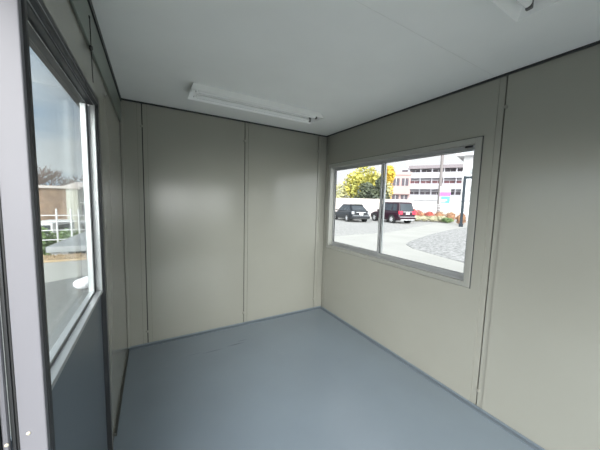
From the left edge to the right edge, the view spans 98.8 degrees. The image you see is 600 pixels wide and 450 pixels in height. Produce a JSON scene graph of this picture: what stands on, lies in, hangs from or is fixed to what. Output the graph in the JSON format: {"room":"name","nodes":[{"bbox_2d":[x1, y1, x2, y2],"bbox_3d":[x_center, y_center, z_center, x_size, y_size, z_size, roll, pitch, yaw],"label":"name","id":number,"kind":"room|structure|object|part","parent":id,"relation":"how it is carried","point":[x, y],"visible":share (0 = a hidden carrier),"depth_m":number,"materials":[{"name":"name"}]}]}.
{"room":"portable office cabin","nodes":[
{"label":"portable office cabin","id":0,"kind":"room"},
{"bbox_2d":[43,0,127,432],"bbox_3d":[-0.637,0.211,0.610,0.070,2.200,3.747,-1,6,-30],"label":"wall","id":1,"kind":"structure","parent":0,"point":[62,13],"depth_m":1.56,"materials":[{"name":"beige metal"}]},
{"bbox_2d":[0,0,113,449],"bbox_3d":[-0.573,0.403,0.513,0.099,1.840,2.020,-1,6,-30],"label":"door","id":2,"kind":"structure","parent":1,"relation":"in","point":[61,398],"depth_m":0.54,"materials":[{"name":"grey"}]},
{"bbox_3d":[-0.846,0.360,0.923,0.028,1.765,1.003,-1,6,-30],"label":"door","id":3,"kind":"part","parent":2,"relation":"part of","materials":[{"name":"grey metal"}]},
{"bbox_3d":[-0.777,-0.510,0.810,0.024,0.005,0.794,-1,6,-30],"label":"sash rail","id":4,"kind":"part","parent":2,"relation":"part of","materials":[{"name":"grey metal"}]},
{"bbox_3d":[-0.762,-0.518,0.831,0.020,0.007,0.818,-1,6,-30],"label":"frame","id":5,"kind":"part","parent":2,"relation":"part of","materials":[{"name":"grey metal"}]},
{"bbox_3d":[-0.787,-0.069,0.851,0.020,0.878,0.794,-1,6,-30],"label":"sash rail","id":6,"kind":"part","parent":2,"relation":"part of","materials":[{"name":"silver metal"}]},
{"bbox_3d":[-0.776,-0.074,0.879,0.024,0.901,0.833,-1,6,-30],"label":"glazing frame","id":7,"kind":"part","parent":2,"relation":"part of","materials":[{"name":"silver metal"}]},
{"bbox_3d":[-1.041,0.313,1.356,0.034,1.840,0.084,-1,6,-30],"label":"jamb plate","id":8,"kind":"part","parent":2,"relation":"part of","materials":[{"name":"beige metal"}]},
{"bbox_2d":[88,15,93,82],"bbox_3d":[-0.869,-0.731,1.070,0.014,0.260,0.018,-1,6,-30],"label":"hanging cord","id":9,"kind":"object","parent":1,"relation":"hanging from","point":[90,46],"visible":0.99,"depth_m":1.06,"materials":[{"name":"black plastic"}]},
{"bbox_2d":[69,0,120,121],"bbox_3d":[-0.572,-0.771,0.535,0.010,0.164,3.733,-1,6,-30],"label":"trim","id":10,"kind":"structure","parent":1,"relation":"attached to","point":[81,8],"depth_m":1.20,"materials":[{"name":"grey paint"}]},
{"bbox_2d":[87,0,120,100],"bbox_3d":[-0.566,-0.869,0.527,0.016,0.030,3.733,-1,6,-30],"label":"trim","id":11,"kind":"structure","parent":1,"relation":"attached to","point":[89,1],"depth_m":1.32,"materials":[{"name":"grey metal"}]},
{"bbox_2d":[114,349,128,435],"bbox_3d":[-1.306,1.169,1.902,0.012,0.020,0.959,-1,6,-30],"label":"baseboard","id":12,"kind":"structure","parent":1,"relation":"attached to","point":[125,369],"depth_m":1.75,"materials":[{"name":"grey"}]},
{"bbox_2d":[121,100,326,345],"bbox_3d":[-0.633,0.010,2.800,2.265,2.200,0.076,-1,6,-30],"label":"wall","id":13,"kind":"structure","parent":0,"point":[225,217],"depth_m":2.63,"materials":[{"name":"beige metal"}]},
{"bbox_2d":[120,101,130,347],"bbox_3d":[-1.522,0.039,2.240,0.021,2.155,0.021,-1,6,-30],"label":"trim","id":14,"kind":"structure","parent":13,"relation":"attached to","point":[121,122],"depth_m":2.23,"materials":[{"name":"beige metal"}]},
{"bbox_2d":[121,98,326,136],"bbox_3d":[-0.584,-1.074,2.667,2.123,0.012,0.012,-1,6,-30],"label":"trim","id":15,"kind":"structure","parent":13,"relation":"attached to","point":[121,98],"depth_m":2.51,"materials":[{"name":"grey metal"}]},
{"bbox_2d":[128,306,321,350],"bbox_3d":[-0.638,1.100,2.857,2.124,0.020,0.034,-1,6,-30],"label":"baseboard","id":16,"kind":"structure","parent":13,"relation":"attached to","point":[317,307],"depth_m":2.72,"materials":[{"name":"grey plastic"}]},
{"bbox_2d":[113,309,533,449],"bbox_3d":[0.283,1.342,1.263,2.265,0.120,3.887,-1,6,-30],"label":"floor","id":17,"kind":"structure","parent":0,"point":[307,380],"depth_m":1.80,"materials":[{"name":"blue plastic"}]},
{"bbox_2d":[91,0,599,135],"bbox_3d":[0.346,-0.957,1.051,2.265,0.101,3.887,-1,6,-30],"label":"ceiling","id":18,"kind":"structure","parent":0,"point":[352,63],"depth_m":1.36,"materials":[{"name":"white"}]},
{"bbox_2d":[187,83,322,123],"bbox_3d":[-0.327,-1.002,2.173,1.130,0.052,0.225,-1,6,-30],"label":"fluorescent light","id":19,"kind":"object","parent":18,"relation":"attached to","point":[198,92],"visible":1,"depth_m":2.11,"materials":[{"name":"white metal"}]},
{"bbox_2d":[490,0,561,21],"bbox_3d":[0.436,-0.843,0.670,1.200,0.052,0.225,-1,6,-30],"label":"fluorescent light","id":20,"kind":"object","parent":18,"relation":"attached to","point":[517,10],"visible":1,"depth_m":1.00,"materials":[{"name":"white metal"}]},
{"bbox_2d":[321,44,599,449],"bbox_3d":[1.264,0.164,1.701,0.076,2.200,3.748,-1,6,-30],"label":"wall","id":21,"kind":"structure","parent":0,"point":[521,344],"depth_m":1.56,"materials":[{"name":"beige metal"}]},
{"bbox_2d":[326,136,483,288],"bbox_3d":[0.806,-0.153,2.494,0.097,1.036,1.704,-1,6,-30],"label":"window","id":22,"kind":"structure","parent":21,"relation":"in","point":[475,144],"depth_m":2.18,"materials":[{"name":"grey metal"}]},
{"bbox_3d":[0.621,-0.187,2.853,0.016,0.914,0.804,-1,6,-30],"label":"sash","id":23,"kind":"part","parent":22,"relation":"part of","materials":[{"name":"silver metal"}]},
{"bbox_3d":[0.991,-0.113,2.160,0.016,0.914,0.844,-1,6,-30],"label":"sash","id":24,"kind":"part","parent":22,"relation":"part of","materials":[{"name":"silver metal"}]},
{"bbox_2d":[320,307,544,449],"bbox_3d":[1.200,1.251,1.761,0.034,0.020,3.710,-1,6,-30],"label":"baseboard","id":25,"kind":"structure","parent":21,"relation":"attached to","point":[462,399],"depth_m":1.90,"materials":[{"name":"grey"}]},
{"bbox_2d":[327,40,599,136],"bbox_3d":[1.264,-0.924,1.577,0.012,0.012,3.733,-1,6,-30],"label":"trim","id":26,"kind":"structure","parent":21,"relation":"attached to","point":[596,42],"depth_m":1.64,"materials":[{"name":"grey metal"}]},
{"label":"outside","id":27,"kind":"structure","parent":0,"visible":0},
{"bbox_2d":[0,275,87,435],"bbox_3d":[-4.485,1.738,-1.906,8.250,0.110,12.850,-1,6,-30],"label":"pavement","id":28,"kind":"structure","parent":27,"point":[63,299],"depth_m":3.80,"materials":[{"name":"grey concrete"}]},
{"bbox_2d":[73,276,87,288],"bbox_3d":[-3.691,0.993,4.580,0.534,0.229,0.275,-4,7,-44],"label":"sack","id":29,"kind":"object","parent":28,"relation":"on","point":[82,283],"visible":0.5,"depth_m":4.40,"materials":[{"name":"white plastic"}]},
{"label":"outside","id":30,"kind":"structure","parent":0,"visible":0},
{"bbox_2d":[406,227,466,262],"bbox_3d":[13.287,0.691,14.807,22.250,0.114,10.200,-1,6,-30],"label":"gravel bed","id":31,"kind":"object","parent":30,"point":[450,244],"visible":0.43,"depth_m":10.74,"materials":[{"name":"grey gravel"}]},
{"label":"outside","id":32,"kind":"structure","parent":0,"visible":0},
{"bbox_2d":[334,216,456,235],"bbox_3d":[7.038,-0.714,28.231,24.157,0.112,33.064,2,5,9],"label":"gravel lot","id":33,"kind":"structure","parent":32,"point":[355,226],"depth_m":18.42,"materials":[{"name":"white gravel"}]},
{"bbox_2d":[335,204,369,221],"bbox_3d":[4.538,-1.144,23.463,2.120,1.560,4.443,0,5,-15],"label":"hatchback car","id":34,"kind":"object","parent":33,"relation":"on","point":[349,212],"visible":0.88,"depth_m":21.90,"materials":[{"name":"black paint"}]},
{"bbox_2d":[335,198,411,215],"bbox_3d":[8.408,-2.261,32.869,10.900,2.220,0.320,3,5,12],"label":"wall","id":35,"kind":"structure","parent":33,"relation":"on","point":[371,205],"depth_m":32.73,"materials":[{"name":"concrete"}]},
{"bbox_2d":[370,201,415,222],"bbox_3d":[8.233,-1.173,23.179,2.160,1.873,4.186,0,6,-20],"label":"car","id":36,"kind":"object","parent":33,"relation":"on","point":[394,211],"visible":0.98,"depth_m":21.57,"materials":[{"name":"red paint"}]},
{"bbox_2d":[413,215,421,220],"bbox_3d":[11.352,-0.660,25.028,1.123,0.665,1.034,-1,6,-30],"label":"bush","id":37,"kind":"object","parent":33,"relation":"on","point":[417,217],"visible":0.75,"depth_m":24.74,"materials":[{"name":"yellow plant"}]},
{"bbox_2d":[421,215,429,221],"bbox_3d":[12.145,-0.646,25.046,1.143,0.677,1.079,-1,6,-30],"label":"bush","id":38,"kind":"object","parent":33,"relation":"on","point":[424,218],"visible":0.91,"depth_m":24.73,"materials":[{"name":"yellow plant"}]},
{"bbox_2d":[424,211,435,215],"bbox_3d":[13.414,-0.954,26.640,1.272,1.068,1.208,-1,6,-30],"label":"clipped shrub","id":39,"kind":"object","parent":33,"relation":"on","point":[429,213],"visible":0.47,"depth_m":26.33,"materials":[{"name":"brown plant"}]},
{"bbox_2d":[428,215,438,221],"bbox_3d":[12.897,-0.610,24.885,1.189,0.676,1.014,-1,6,-30],"label":"bush","id":40,"kind":"object","parent":33,"relation":"on","point":[433,218],"visible":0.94,"depth_m":24.61,"materials":[{"name":"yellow plant"}]},
{"bbox_2d":[434,211,444,216],"bbox_3d":[14.280,-0.899,26.321,1.267,1.064,1.218,2,5,1],"label":"clipped shrub","id":41,"kind":"object","parent":33,"relation":"on","point":[437,213],"visible":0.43,"depth_m":26.07,"materials":[{"name":"brown plant"}]},
{"bbox_2d":[436,155,443,211],"bbox_3d":[19.161,-7.257,34.820,1.800,12.600,0.480,-1,6,-30],"label":"utility pole","id":42,"kind":"object","parent":33,"relation":"on","point":[442,156],"visible":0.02,"depth_m":34.80,"materials":[{"name":"grey wood"}]},
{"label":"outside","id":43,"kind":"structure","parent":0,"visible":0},
{"bbox_3d":[-5.793,-1.393,60.273,350.000,1.400,290.000,-1,6,-30],"label":"ground","id":44,"kind":"structure","parent":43,"visible":0},
{"bbox_2d":[41,227,56,255],"bbox_3d":[-14.222,0.992,13.807,1.879,1.947,1.754,-1,6,-30],"label":"shrub","id":45,"kind":"object","parent":44,"relation":"on","point":[45,236],"visible":0.17,"depth_m":13.86,"materials":[{"name":"green plant"}]},
{"bbox_2d":[38,169,60,184],"bbox_3d":[-35.429,-4.241,33.865,6.200,7.671,4.521,3,6,20],"label":"bare tree","id":46,"kind":"object","parent":44,"relation":"on","point":[42,175],"visible":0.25,"depth_m":33.73,"materials":[{"name":"brown plant"}]},
{"bbox_2d":[37,165,63,181],"bbox_3d":[-35.541,-4.479,34.172,6.137,8.084,7.392,4,6,24],"label":"bare tree","id":47,"kind":"object","parent":44,"relation":"on","point":[49,172],"visible":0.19,"depth_m":35.38,"materials":[{"name":"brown plant"}]},
{"bbox_2d":[38,172,76,185],"bbox_3d":[-33.577,-4.030,36.355,5.441,6.898,5.382,-1,6,-30],"label":"bare tree","id":48,"kind":"object","parent":44,"relation":"on","point":[57,178],"visible":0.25,"depth_m":36.20,"materials":[{"name":"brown plant"}]},
{"bbox_2d":[41,220,76,236],"bbox_3d":[-16.455,0.641,17.153,1.490,1.850,3.260,0,6,-20],"label":"van","id":49,"kind":"object","parent":44,"relation":"on","point":[49,225],"visible":0.04,"depth_m":16.42,"materials":[{"name":"grey paint"}]},
{"bbox_2d":[38,185,84,231],"bbox_3d":[-20.118,-1.208,23.063,8.200,4.250,8.350,-2,6,-36],"label":"building","id":50,"kind":"structure","parent":44,"relation":"on","point":[63,199],"depth_m":19.63,"materials":[{"name":"grey"}]},
{"bbox_2d":[40,209,84,241],"bbox_3d":[-13.425,0.614,13.166,8.200,2.900,0.080,-2,6,-34],"label":"railing","id":51,"kind":"object","parent":44,"relation":"on","point":[56,214],"visible":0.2,"depth_m":13.68,"materials":[{"name":"white metal"}]},
{"bbox_3d":[-12.802,0.593,13.584,0.074,2.900,0.074,5,6,33],"label":"post","id":52,"kind":"part","parent":51,"relation":"part of","materials":[{"name":"white metal"}]},
{"bbox_3d":[-13.395,-0.481,13.066,8.200,0.056,0.056,-2,6,-34],"label":"rail","id":53,"kind":"part","parent":51,"relation":"part of","materials":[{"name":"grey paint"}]},
{"bbox_3d":[-13.404,-0.163,13.095,8.200,0.056,0.056,-2,6,-34],"label":"rail","id":54,"kind":"part","parent":51,"relation":"part of","materials":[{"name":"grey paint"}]},
{"bbox_3d":[-13.416,0.295,13.137,8.200,0.056,0.056,-2,6,-34],"label":"rail","id":55,"kind":"part","parent":51,"relation":"part of","materials":[{"name":"white metal"}]},
{"bbox_3d":[-12.329,0.577,13.901,0.074,2.900,0.074,1,5,-11],"label":"post","id":56,"kind":"part","parent":51,"relation":"part of","materials":[{"name":"white metal"}]},
{"bbox_3d":[-12.063,0.568,14.079,0.074,2.900,0.074,1,5,-11],"label":"post","id":57,"kind":"part","parent":51,"relation":"part of","materials":[{"name":"white metal"}]},
{"bbox_2d":[49,228,81,244],"bbox_3d":[-13.341,1.026,14.804,2.010,1.746,1.586,-1,6,-30],"label":"shrub","id":58,"kind":"object","parent":44,"relation":"on","point":[65,234],"visible":0.16,"depth_m":14.46,"materials":[{"name":"green plant"}]},
{"bbox_2d":[46,232,86,254],"bbox_3d":[-5.625,1.465,9.580,4.480,2.190,3.720,-1,6,-27],"label":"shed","id":59,"kind":"object","parent":44,"relation":"on","point":[77,243],"visible":0.19,"depth_m":7.18,"materials":[{"name":"grey metal"}]},
{"bbox_2d":[62,173,82,182],"bbox_3d":[-36.737,-5.029,44.142,3.738,7.290,6.391,4,6,29],"label":"bare tree","id":60,"kind":"object","parent":44,"relation":"on","point":[74,173],"visible":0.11,"depth_m":42.05,"materials":[{"name":"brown plant"}]},
{"bbox_2d":[64,182,82,186],"bbox_3d":[-25.877,-2.776,33.207,9.000,5.200,7.800,-2,6,-34],"label":"house","id":61,"kind":"structure","parent":44,"relation":"on","point":[77,184],"depth_m":30.94,"materials":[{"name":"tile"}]},
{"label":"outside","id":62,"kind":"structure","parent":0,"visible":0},
{"bbox_2d":[44,218,467,282],"bbox_3d":[6.797,0.093,36.390,100.000,3.200,88.000,-1,6,-30],"label":"road","id":63,"kind":"structure","parent":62,"point":[394,243],"depth_m":9.10,"materials":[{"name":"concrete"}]},
{"bbox_2d":[43,252,86,262],"bbox_3d":[-7.309,0.824,5.939,5.200,0.140,0.822,-1,6,-30],"label":"dry grass","id":64,"kind":"structure","parent":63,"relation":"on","point":[76,256],"depth_m":6.47,"materials":[{"name":"beige plant"}]},
{"bbox_2d":[336,183,350,197],"bbox_3d":[5.013,-3.902,37.330,4.992,4.585,3.765,3,5,10],"label":"tree","id":65,"kind":"object","parent":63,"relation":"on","point":[338,195],"visible":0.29,"depth_m":36.23,"materials":[{"name":"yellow plant"}]},
{"bbox_2d":[343,171,371,197],"bbox_3d":[8.146,-4.530,36.471,4.215,6.163,4.245,-1,6,-30],"label":"tree","id":66,"kind":"object","parent":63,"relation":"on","point":[353,188],"visible":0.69,"depth_m":35.60,"materials":[{"name":"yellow plant"}]},
{"bbox_2d":[353,182,377,198],"bbox_3d":[8.898,-3.518,34.425,3.582,4.565,3.502,-1,6,-30],"label":"evergreen tree","id":67,"kind":"object","parent":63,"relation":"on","point":[366,193],"visible":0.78,"depth_m":33.66,"materials":[{"name":"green plant"}]},
{"bbox_2d":[353,166,378,195],"bbox_3d":[9.627,-4.948,36.595,4.730,7.055,4.731,-1,6,-30],"label":"tree","id":68,"kind":"object","parent":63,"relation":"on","point":[372,177],"visible":0.39,"depth_m":35.80,"materials":[{"name":"yellow plant"}]},
{"bbox_2d":[371,177,389,198],"bbox_3d":[10.833,-3.854,34.671,2.680,5.295,2.483,-1,6,-30],"label":"evergreen tree","id":69,"kind":"object","parent":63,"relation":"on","point":[378,181],"visible":0.4,"depth_m":34.24,"materials":[{"name":"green plant"}]},
{"bbox_2d":[372,171,391,198],"bbox_3d":[11.669,-4.640,37.606,3.510,6.370,3.449,-1,6,-30],"label":"tree","id":70,"kind":"object","parent":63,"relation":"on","point":[378,173],"visible":0.13,"depth_m":36.90,"materials":[{"name":"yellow plant"}]},
{"bbox_2d":[387,165,395,198],"bbox_3d":[13.111,-5.346,39.276,2.426,7.548,2.452,-1,6,-30],"label":"tree","id":71,"kind":"object","parent":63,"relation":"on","point":[391,174],"visible":0.44,"depth_m":38.48,"materials":[{"name":"yellow plant"}]},
{"bbox_2d":[390,172,411,199],"bbox_3d":[22.722,-7.444,59.256,4.300,8.500,8.900,3,5,16],"label":"building","id":72,"kind":"structure","parent":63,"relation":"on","point":[401,182],"depth_m":55.34,"materials":[{"name":"grey"}]},
{"bbox_2d":[400,160,462,198],"bbox_3d":[40.178,-10.415,68.954,24.400,13.600,11.700,4,6,26],"label":"apartment building","id":73,"kind":"structure","parent":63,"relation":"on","point":[424,183],"depth_m":66.14,"materials":[{"name":"grey"}]},
{"bbox_2d":[408,198,469,216],"bbox_3d":[26.329,-2.370,37.361,19.600,2.600,6.700,4,6,24],"label":"wall","id":74,"kind":"structure","parent":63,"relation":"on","point":[455,207],"depth_m":37.03,"materials":[{"name":"grey paint"}]},
{"bbox_2d":[413,204,468,219],"bbox_3d":[20.840,-1.234,28.264,16.060,1.800,0.062,4,6,28],"label":"mesh fence","id":75,"kind":"object","parent":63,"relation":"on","point":[425,204],"visible":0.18,"depth_m":30.38,"materials":[{"name":"white metal"}]},
{"bbox_2d":[437,216,445,221],"bbox_3d":[13.602,-0.570,24.706,1.145,0.668,1.032,-1,6,-30],"label":"bush","id":76,"kind":"object","parent":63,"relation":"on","point":[440,218],"visible":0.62,"depth_m":24.48,"materials":[{"name":"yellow plant"}]},
{"bbox_2d":[439,186,450,215],"bbox_3d":[14.688,-2.106,26.068,1.000,3.600,0.158,4,6,29],"label":"road sign","id":77,"kind":"object","parent":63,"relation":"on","point":[445,191],"visible":0.86,"depth_m":25.97,"materials":[{"name":"grey metal"}]},
{"bbox_3d":[14.601,-1.341,26.186,0.320,2.050,0.120,4,6,29],"label":"post","id":78,"kind":"part","parent":77,"relation":"part of","materials":[{"name":"grey metal"}]},
{"bbox_3d":[14.648,-3.119,25.935,0.900,0.420,0.011,4,6,29],"label":"magenta panel","id":79,"kind":"part","parent":77,"relation":"part of","materials":[{"name":"purple"}]},
{"bbox_3d":[14.676,-2.549,25.963,0.780,0.680,0.012,4,6,29],"label":"cyan panel","id":80,"kind":"part","parent":77,"relation":"part of","materials":[{"name":"teal metal"}]},
{"bbox_2d":[442,217,453,222],"bbox_3d":[13.760,-0.444,24.003,1.133,0.554,1.036,-1,6,-30],"label":"bush","id":81,"kind":"object","parent":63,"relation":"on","point":[447,220],"visible":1,"depth_m":23.79,"materials":[{"name":"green plant"}]},
{"bbox_2d":[445,212,456,221],"bbox_3d":[14.482,-0.761,24.746,0.989,1.089,1.050,-1,6,-30],"label":"round shrub","id":82,"kind":"object","parent":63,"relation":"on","point":[449,215],"visible":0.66,"depth_m":24.48,"materials":[{"name":"brown plant"}]},
{"bbox_2d":[455,213,465,223],"bbox_3d":[13.581,-0.499,21.714,0.861,1.073,0.876,2,5,2],"label":"round shrub","id":83,"kind":"object","parent":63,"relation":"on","point":[464,215],"visible":0.64,"depth_m":21.60,"materials":[{"name":"brown plant"}]},
{"bbox_2d":[457,151,473,198],"bbox_3d":[35.075,-7.877,46.358,10.600,12.400,11.800,6,7,40],"label":"house","id":84,"kind":"structure","parent":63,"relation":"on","point":[466,157],"depth_m":45.83,"materials":[{"name":"grey paint"}]},
{"bbox_2d":[459,176,471,226],"bbox_3d":[13.945,-1.678,19.159,3.340,3.970,0.280,5,6,32],"label":"lamp post","id":85,"kind":"object","parent":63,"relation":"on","point":[464,177],"visible":0.59,"depth_m":19.86,"materials":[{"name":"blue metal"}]},
{"bbox_3d":[12.654,-1.788,19.972,0.200,3.970,0.200,5,6,32],"label":"post","id":86,"kind":"part","parent":85,"relation":"part of","materials":[{"name":"grey metal"}]}
]}

